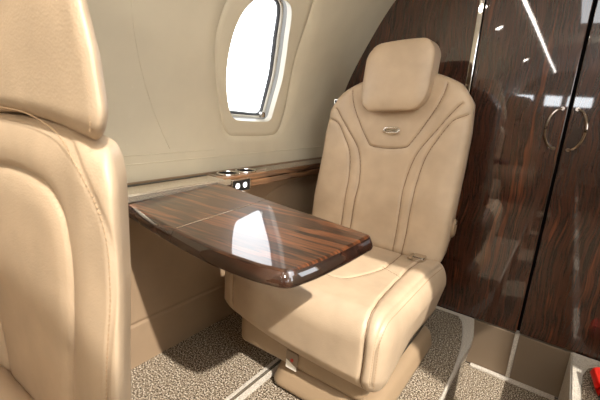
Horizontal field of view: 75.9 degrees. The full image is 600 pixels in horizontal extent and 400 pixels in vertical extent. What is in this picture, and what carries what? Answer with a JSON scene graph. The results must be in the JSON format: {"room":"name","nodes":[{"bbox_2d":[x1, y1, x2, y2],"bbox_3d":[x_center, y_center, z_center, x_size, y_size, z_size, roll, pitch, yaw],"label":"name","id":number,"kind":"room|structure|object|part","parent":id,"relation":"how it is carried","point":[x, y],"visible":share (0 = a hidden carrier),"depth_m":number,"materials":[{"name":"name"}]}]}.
{"room":"aircraft cabin","nodes":[
{"label":"aircraft cabin","id":0,"kind":"room"},
{"bbox_2d":[127,157,321,368],"bbox_3d":[-1.573,0.559,-0.004,0.006,0.705,5.999,14,17,33],"label":"wall","id":1,"kind":"structure","parent":0,"point":[176,294],"depth_m":1.53,"materials":[{"name":"leather"}]},
{"bbox_2d":[87,0,395,182],"bbox_3d":[-1.338,-0.198,-0.326,0.440,0.960,5.999,14,17,33],"label":"wall","id":2,"kind":"structure","parent":0,"point":[183,45],"depth_m":1.38,"materials":[{"name":"beige leather"}]},
{"bbox_2d":[123,0,323,165],"bbox_3d":[-0.567,-0.385,0.923,0.255,0.688,2.950,14,17,33],"label":"trim","id":3,"kind":"structure","parent":2,"relation":"attached to","point":[131,0],"depth_m":1.33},
{"bbox_2d":[127,158,321,205],"bbox_3d":[-0.225,-0.101,1.655,0.138,0.060,1.525,14,17,33],"label":"ledge","id":4,"kind":"object","parent":2,"relation":"attached to","point":[137,192],"visible":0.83,"depth_m":1.51,"materials":[{"name":"brown wood"}]},
{"bbox_2d":[230,177,250,190],"bbox_3d":[-0.237,-0.059,1.532,0.014,0.050,0.106,14,17,33],"label":"switch panel","id":5,"kind":"object","parent":4,"relation":"attached to","point":[243,184],"visible":0.93,"depth_m":1.53,"materials":[{"name":"black plastic"}]},
{"bbox_3d":[-0.238,-0.059,1.533,0.012,0.044,0.100,14,17,33],"label":"plate","id":6,"kind":"part","parent":5,"relation":"part of","materials":[{"name":"black plastic"}]},
{"bbox_2d":[128,183,372,288],"bbox_3d":[-0.176,0.073,1.067,0.383,0.092,0.727,-9,19,-43],"label":"folding table","id":7,"kind":"object","parent":4,"relation":"attached to","point":[243,234],"visible":1,"depth_m":0.93,"materials":[{"name":"brown wood"}]},
{"bbox_2d":[230,0,291,121],"bbox_3d":[-0.170,-0.549,1.541,0.246,0.473,0.364,14,17,33],"label":"window","id":8,"kind":"structure","parent":2,"relation":"in","point":[283,8],"depth_m":1.67,"materials":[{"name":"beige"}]},
{"bbox_2d":[131,308,465,399],"bbox_3d":[-1.273,1.105,-0.125,1.095,0.250,5.975,14,17,33],"label":"floor","id":9,"kind":"structure","parent":0,"point":[216,361],"depth_m":1.49,"materials":[{"name":"carpet"}]},
{"bbox_2d":[0,0,130,399],"bbox_3d":[-0.653,0.188,0.503,0.580,1.300,0.712,14,17,33],"label":"seat","id":10,"kind":"object","parent":9,"relation":"on","point":[65,261],"visible":1,"depth_m":0.59,"materials":[{"name":"leather"}]},
{"bbox_2d":[0,364,33,399],"bbox_3d":[-0.701,0.534,0.556,0.560,0.200,0.630,14,17,33],"label":"seat cushion","id":11,"kind":"object","parent":10,"relation":"on","point":[15,384],"depth_m":0.81,"materials":[{"name":"leather"}]},
{"bbox_2d":[224,358,280,399],"bbox_3d":[-1.473,1.034,-0.416,0.050,0.010,5.300,14,17,33],"label":"trim","id":12,"kind":"structure","parent":9,"relation":"on","point":[271,373],"depth_m":1.40,"materials":[{"name":"metal"}]},
{"bbox_2d":[224,38,474,399],"bbox_3d":[0.198,0.005,1.507,0.717,1.280,0.841,14,17,33],"label":"seat","id":13,"kind":"object","parent":9,"relation":"on","point":[397,143],"visible":0.91,"depth_m":1.51,"materials":[{"name":"leather"}]},
{"bbox_2d":[224,246,445,391],"bbox_3d":[0.133,0.358,1.537,0.717,0.299,0.700,14,17,33],"label":"seat cushion","id":14,"kind":"object","parent":13,"relation":"on","point":[350,326],"depth_m":1.24,"materials":[{"name":"leather"}]},
{"bbox_3d":[0.390,-0.173,1.716,0.654,0.778,0.228,14,17,33],"label":"backrest","id":15,"kind":"part","parent":13,"relation":"part of","materials":[{"name":"leather"}]},
{"bbox_3d":[0.428,0.513,1.494,0.022,0.085,0.320,14,17,33],"label":"rail","id":16,"kind":"part","parent":13,"relation":"part of","materials":[{"name":"leather"}]},
{"bbox_3d":[0.439,0.517,1.487,0.010,0.023,0.280,14,17,33],"label":"release lever","id":17,"kind":"part","parent":13,"relation":"part of","materials":[{"name":"leather"}]},
{"bbox_3d":[0.628,0.115,1.581,0.018,0.081,0.060,14,17,33],"label":"recline knob","id":18,"kind":"part","parent":13,"relation":"part of","materials":[{"name":"beige plastic"}]},
{"bbox_2d":[345,0,598,398],"bbox_3d":[1.113,-0.168,1.690,2.500,2.250,0.075,14,17,33],"label":"cabinet frame","id":19,"kind":"structure","parent":0,"point":[450,24],"depth_m":1.83,"materials":[{"name":"brown wood"}]},
{"bbox_2d":[436,306,459,315],"bbox_3d":[0.792,0.594,1.997,0.200,0.023,0.030,14,17,33],"label":"trim","id":20,"kind":"structure","parent":19,"relation":"attached to","point":[437,307],"depth_m":2.01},
{"bbox_2d":[439,314,473,399],"bbox_3d":[-0.854,1.096,-0.430,0.107,0.034,5.972,14,17,33],"label":"trim","id":21,"kind":"structure","parent":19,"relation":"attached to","point":[467,322],"depth_m":1.72,"materials":[{"name":"metal"}]},
{"bbox_2d":[440,0,485,262],"bbox_3d":[0.785,-0.387,1.851,0.024,1.950,0.044,14,17,33],"label":"trim","id":22,"kind":"structure","parent":19,"relation":"attached to","point":[482,3],"depth_m":1.75,"materials":[{"name":"silver metal"}]},
{"bbox_2d":[469,363,553,399],"bbox_3d":[1.027,0.884,1.885,0.370,0.012,0.027,14,17,33],"label":"trim","id":23,"kind":"structure","parent":19,"relation":"attached to","point":[519,384],"depth_m":1.87,"materials":[{"name":"metal"}]},
{"bbox_2d":[505,330,519,377],"bbox_3d":[1.045,0.760,1.892,0.018,0.246,0.050,14,17,33],"label":"trim","id":24,"kind":"structure","parent":19,"relation":"attached to","point":[513,350],"depth_m":1.87,"materials":[{"name":"metal"}]},
{"bbox_2d":[437,0,593,331],"bbox_3d":[0.950,-0.340,1.727,0.392,1.938,0.069,14,17,33],"label":"door","id":25,"kind":"structure","parent":19,"relation":"in","point":[529,53],"depth_m":1.74,"materials":[{"name":"brown wood"}]},
{"bbox_3d":[1.067,-0.304,1.629,0.063,0.182,0.017,7,15,13],"label":"handle","id":26,"kind":"part","parent":25,"relation":"part of","materials":[{"name":"silver metal"}]},
{"bbox_2d":[466,318,575,397],"bbox_3d":[1.061,0.763,1.885,0.432,0.246,0.044,14,17,33],"label":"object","id":27,"kind":"structure","parent":19,"relation":"attached to","point":[538,364],"depth_m":1.86,"materials":[{"name":"brown leather"}]},
{"bbox_2d":[519,0,599,360],"bbox_3d":[1.281,-0.260,1.505,0.396,1.938,0.069,14,17,33],"label":"door","id":28,"kind":"structure","parent":19,"relation":"in","point":[562,308],"depth_m":1.66,"materials":[{"name":"brown wood"}]},
{"bbox_3d":[1.143,-0.285,1.578,0.017,0.182,0.063,-5,17,-33],"label":"handle","id":29,"kind":"part","parent":28,"relation":"part of","materials":[{"name":"silver metal"}]},
{"bbox_2d":[558,352,599,399],"bbox_3d":[-0.335,1.327,-0.755,0.440,0.256,5.974,14,17,33],"label":"trim","id":30,"kind":"structure","parent":19,"relation":"attached to","point":[578,364],"depth_m":1.61,"materials":[{"name":"metal"}]},
{"bbox_2d":[454,362,557,399],"bbox_3d":[-0.671,1.397,-0.499,0.480,0.050,5.975,14,17,33],"label":"floor","id":31,"kind":"structure","parent":0,"point":[474,384],"depth_m":1.82,"materials":[{"name":"carpet"}]},
{"bbox_2d":[581,367,598,399],"bbox_3d":[-0.127,1.286,-0.929,0.888,0.050,5.948,14,17,33],"label":"floor","id":32,"kind":"structure","parent":0,"point":[588,392],"depth_m":1.50,"materials":[{"name":"carpet"}]},
{"bbox_2d":[590,367,599,399],"bbox_3d":[1.187,0.716,1.441,0.162,0.070,0.135,14,17,33],"label":"strap","id":33,"kind":"object","parent":32,"relation":"on","point":[595,372],"visible":1,"depth_m":1.48,"materials":[{"name":"red fabric"}]}
]}

